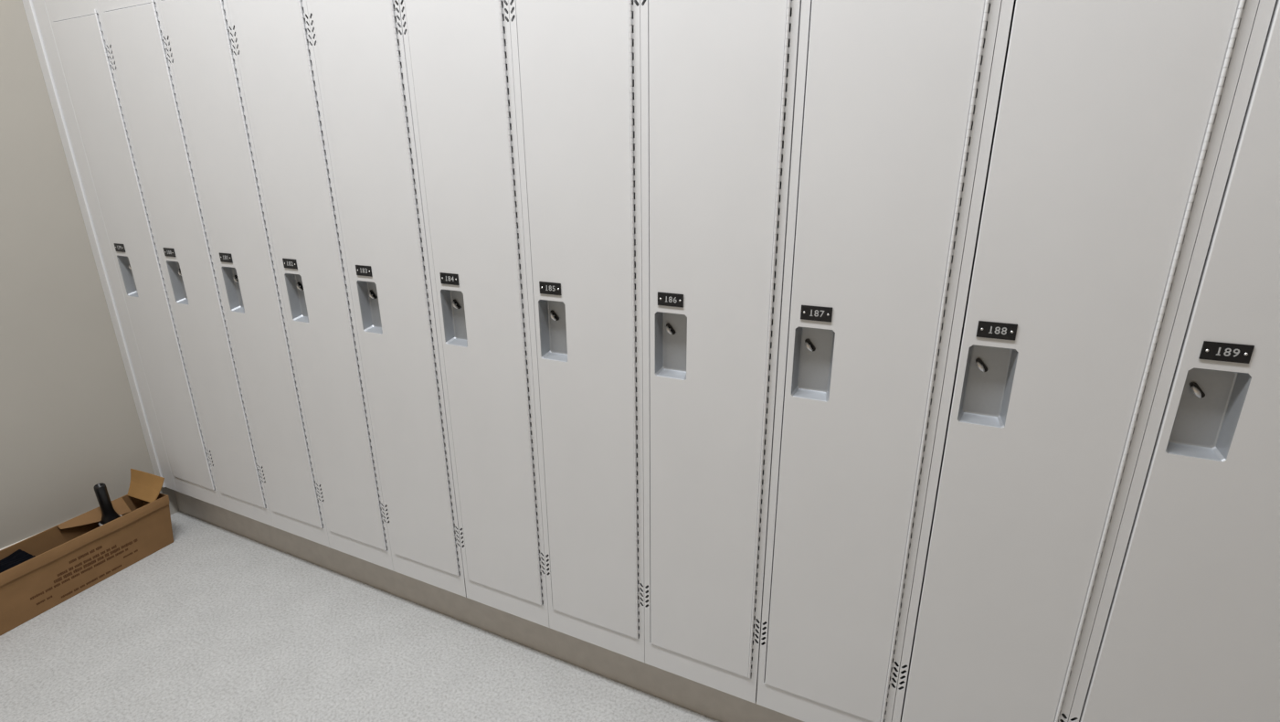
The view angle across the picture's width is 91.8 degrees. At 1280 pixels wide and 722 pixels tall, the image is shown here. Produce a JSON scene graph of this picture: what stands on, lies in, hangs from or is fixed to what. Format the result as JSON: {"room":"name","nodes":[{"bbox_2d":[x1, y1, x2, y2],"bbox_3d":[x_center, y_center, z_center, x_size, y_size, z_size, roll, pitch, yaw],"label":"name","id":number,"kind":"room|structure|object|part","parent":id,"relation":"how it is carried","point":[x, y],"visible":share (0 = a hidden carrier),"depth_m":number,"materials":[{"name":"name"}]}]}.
{"room":"changing room","nodes":[
{"label":"changing room","id":0,"kind":"room"},
{"bbox_2d":[0,0,179,549],"bbox_3d":[-2.613,-0.590,1.109,0.100,3.350,3.750,8,20,25],"label":"wall","id":1,"kind":"structure","parent":0,"point":[69,421],"depth_m":2.21,"materials":[{"name":"paint"}]},
{"bbox_2d":[0,532,39,550],"bbox_3d":[-2.674,1.014,1.339,0.009,0.157,2.988,8,20,25],"label":"baseboard","id":2,"kind":"structure","parent":1,"relation":"attached to","point":[38,533],"depth_m":2.20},
{"bbox_2d":[21,0,176,490],"bbox_3d":[-1.946,-0.331,2.299,0.076,1.808,0.020,8,20,25],"label":"trim","id":3,"kind":"structure","parent":1,"relation":"attached to","point":[39,5],"depth_m":2.24,"materials":[{"name":"paint"}]},
{"bbox_2d":[173,489,803,721],"bbox_3d":[-0.347,0.746,2.115,3.480,0.152,0.404,8,20,25],"label":"baseboard","id":4,"kind":"structure","parent":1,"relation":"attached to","point":[703,699],"depth_m":1.94,"materials":[{"name":"beige"}]},
{"bbox_2d":[44,0,222,507],"bbox_3d":[-1.682,-0.366,2.400,0.304,1.808,0.457,8,20,25],"label":"locker","id":5,"kind":"object","parent":4,"relation":"on","point":[78,27],"visible":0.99,"depth_m":2.16,"materials":[{"name":"metal"}]},
{"bbox_3d":[-1.856,-0.404,2.212,0.059,0.029,0.003,8,20,25],"label":"number plate","id":6,"kind":"part","parent":5,"relation":"part of","materials":[{"name":"black plastic"}]},
{"bbox_3d":[-1.848,-0.310,2.257,0.076,0.148,0.030,8,20,25],"label":"recessed pull","id":7,"kind":"part","parent":5,"relation":"part of","materials":[{"name":"metal"}]},
{"bbox_2d":[97,0,273,526],"bbox_3d":[-1.407,-0.327,2.273,0.304,1.808,0.457,8,20,25],"label":"locker","id":8,"kind":"object","parent":4,"relation":"on","point":[134,30],"visible":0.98,"depth_m":2.04,"materials":[{"name":"metal"}]},
{"bbox_3d":[-1.582,-0.365,2.084,0.059,0.029,0.003,8,20,25],"label":"number plate","id":9,"kind":"part","parent":8,"relation":"part of","materials":[{"name":"black plastic"}]},
{"bbox_3d":[-1.574,-0.271,2.130,0.076,0.148,0.030,8,20,25],"label":"recessed pull","id":10,"kind":"part","parent":8,"relation":"part of","materials":[{"name":"metal"}]},
{"bbox_2d":[158,0,329,547],"bbox_3d":[-1.133,-0.288,2.145,0.304,1.808,0.457,8,20,25],"label":"locker","id":11,"kind":"object","parent":4,"relation":"on","point":[199,36],"visible":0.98,"depth_m":1.91,"materials":[{"name":"metal"}]},
{"bbox_3d":[-1.307,-0.326,1.957,0.059,0.029,0.003,8,20,25],"label":"number plate","id":12,"kind":"part","parent":11,"relation":"part of","materials":[{"name":"black plastic"}]},
{"bbox_3d":[-1.299,-0.232,2.003,0.076,0.148,0.030,8,20,25],"label":"recessed pull","id":13,"kind":"part","parent":11,"relation":"part of","materials":[{"name":"metal"}]},
{"bbox_2d":[226,0,393,571],"bbox_3d":[-0.859,-0.249,2.018,0.304,1.808,0.457,8,20,25],"label":"locker","id":14,"kind":"object","parent":4,"relation":"on","point":[273,39],"visible":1,"depth_m":1.79,"materials":[{"name":"metal"}]},
{"bbox_3d":[-1.033,-0.287,1.830,0.059,0.029,0.003,8,20,25],"label":"number plate","id":15,"kind":"part","parent":14,"relation":"part of","materials":[{"name":"black plastic"}]},
{"bbox_3d":[-1.025,-0.193,1.876,0.076,0.148,0.030,8,20,25],"label":"recessed pull","id":16,"kind":"part","parent":14,"relation":"part of","materials":[{"name":"metal"}]},
{"bbox_2d":[306,0,466,597],"bbox_3d":[-0.585,-0.210,1.891,0.303,1.808,0.457,8,20,25],"label":"locker","id":17,"kind":"object","parent":4,"relation":"on","point":[359,47],"visible":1,"depth_m":1.66,"materials":[{"name":"metal"}]},
{"bbox_3d":[-0.758,-0.248,1.703,0.059,0.029,0.003,8,20,25],"label":"number plate","id":18,"kind":"part","parent":17,"relation":"part of","materials":[{"name":"black plastic"}]},
{"bbox_3d":[-0.750,-0.154,1.748,0.076,0.148,0.030,8,20,25],"label":"recessed pull","id":19,"kind":"part","parent":17,"relation":"part of","materials":[{"name":"metal"}]},
{"bbox_2d":[399,0,549,627],"bbox_3d":[-0.309,-0.171,1.764,0.303,1.808,0.457,8,20,25],"label":"locker","id":20,"kind":"object","parent":4,"relation":"on","point":[459,55],"visible":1,"depth_m":1.54,"materials":[{"name":"metal"}]},
{"bbox_3d":[-0.484,-0.209,1.575,0.059,0.029,0.003,8,20,25],"label":"number plate","id":21,"kind":"part","parent":20,"relation":"part of","materials":[{"name":"black plastic"}]},
{"bbox_3d":[-0.476,-0.115,1.621,0.076,0.148,0.030,8,20,25],"label":"recessed pull","id":22,"kind":"part","parent":20,"relation":"part of","materials":[{"name":"metal"}]},
{"bbox_2d":[508,0,645,662],"bbox_3d":[-0.035,-0.132,1.637,0.304,1.808,0.457,8,20,25],"label":"locker","id":23,"kind":"object","parent":4,"relation":"on","point":[576,63],"visible":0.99,"depth_m":1.42,"materials":[{"name":"metal"}]},
{"bbox_3d":[-0.210,-0.170,1.448,0.059,0.029,0.003,8,20,25],"label":"number plate","id":24,"kind":"part","parent":23,"relation":"part of","materials":[{"name":"black plastic"}]},
{"bbox_3d":[-0.201,-0.076,1.494,0.076,0.148,0.030,8,20,25],"label":"recessed pull","id":25,"kind":"part","parent":23,"relation":"part of","materials":[{"name":"metal"}]},
{"bbox_2d":[640,0,801,703],"bbox_3d":[0.239,-0.093,1.509,0.303,1.808,0.457,8,20,25],"label":"locker","id":26,"kind":"object","parent":4,"relation":"on","point":[718,78],"visible":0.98,"depth_m":1.29,"materials":[{"name":"metal"}]},
{"bbox_3d":[0.065,-0.131,1.321,0.059,0.029,0.003,8,20,25],"label":"number plate","id":27,"kind":"part","parent":26,"relation":"part of","materials":[{"name":"black plastic"}]},
{"bbox_3d":[0.073,-0.037,1.367,0.076,0.148,0.030,8,20,25],"label":"recessed pull","id":28,"kind":"part","parent":26,"relation":"part of","materials":[{"name":"metal"}]},
{"bbox_2d":[756,0,1001,721],"bbox_3d":[0.514,-0.054,1.382,0.303,1.808,0.457,8,20,25],"label":"locker","id":29,"kind":"object","parent":4,"relation":"on","point":[891,96],"visible":1,"depth_m":1.16,"materials":[{"name":"metal"}]},
{"bbox_3d":[0.347,0.002,1.240,0.076,0.148,0.030,8,20,25],"label":"recessed pull","id":30,"kind":"part","parent":29,"relation":"part of","materials":[{"name":"metal"}]},
{"bbox_3d":[0.339,-0.091,1.194,0.059,0.029,0.003,8,20,25],"label":"number plate","id":31,"kind":"part","parent":29,"relation":"part of","materials":[{"name":"black plastic"}]},
{"bbox_2d":[891,0,1258,721],"bbox_3d":[0.788,-0.015,1.255,0.304,1.808,0.457,8,20,25],"label":"locker","id":32,"kind":"object","parent":4,"relation":"on","point":[1104,124],"visible":0.99,"depth_m":1.03,"materials":[{"name":"metal"}]},
{"bbox_3d":[0.622,0.041,1.112,0.076,0.148,0.030,8,20,25],"label":"recessed pull","id":33,"kind":"part","parent":32,"relation":"part of","materials":[{"name":"metal"}]},
{"bbox_3d":[0.614,-0.052,1.066,0.059,0.029,0.003,8,20,25],"label":"number plate","id":34,"kind":"part","parent":32,"relation":"part of","materials":[{"name":"black plastic"}]},
{"bbox_2d":[1067,0,1279,721],"bbox_3d":[1.062,0.025,1.127,0.304,1.808,0.457,8,20,25],"label":"locker","id":35,"kind":"object","parent":4,"relation":"on","point":[1186,627],"visible":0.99,"depth_m":1.00,"materials":[{"name":"metal"}]},
{"bbox_3d":[0.896,0.080,0.985,0.076,0.148,0.030,8,20,25],"label":"recessed pull","id":36,"kind":"part","parent":35,"relation":"part of","materials":[{"name":"metal"}]},
{"bbox_3d":[0.888,-0.013,0.939,0.059,0.029,0.003,8,20,25],"label":"number plate","id":37,"kind":"part","parent":35,"relation":"part of","materials":[{"name":"black plastic"}]},
{"bbox_2d":[0,510,720,721],"bbox_3d":[-0.449,1.338,0.639,4.880,0.060,3.750,8,20,25],"label":"floor","id":38,"kind":"structure","parent":0,"point":[216,623],"depth_m":1.88,"materials":[{"name":"carpet"}]},
{"bbox_2d":[0,468,173,635],"bbox_3d":[-2.063,0.685,2.116,0.170,0.294,0.804,6,19,20],"label":"cardboard box","id":39,"kind":"object","parent":38,"relation":"on","point":[77,554],"visible":0.97,"depth_m":2.22,"materials":[{"name":"brown cardboard"}]},
{"bbox_2d":[0,549,35,572],"bbox_3d":[-2.129,0.782,1.976,0.139,0.186,0.428,6,19,20],"label":"bundle","id":40,"kind":"object","parent":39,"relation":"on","point":[18,556],"visible":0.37,"depth_m":2.08,"materials":[{"name":"fabric"}]},
{"bbox_3d":[-2.139,0.721,2.158,0.005,0.200,0.804,6,19,20],"label":"panel","id":41,"kind":"part","parent":39,"relation":"part of","materials":[{"name":"cardboard"}]},
{"bbox_2d":[93,482,122,526],"bbox_3d":[-1.996,0.600,2.340,0.077,0.309,0.076,8,20,25],"label":"bottle","id":42,"kind":"object","parent":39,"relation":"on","point":[109,513],"visible":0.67,"depth_m":2.30,"materials":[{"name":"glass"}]},
{"bbox_3d":[-1.930,0.616,2.476,0.150,0.200,0.029,6,19,20],"label":"panel","id":43,"kind":"part","parent":39,"relation":"part of","materials":[{"name":"cardboard"}]}
]}

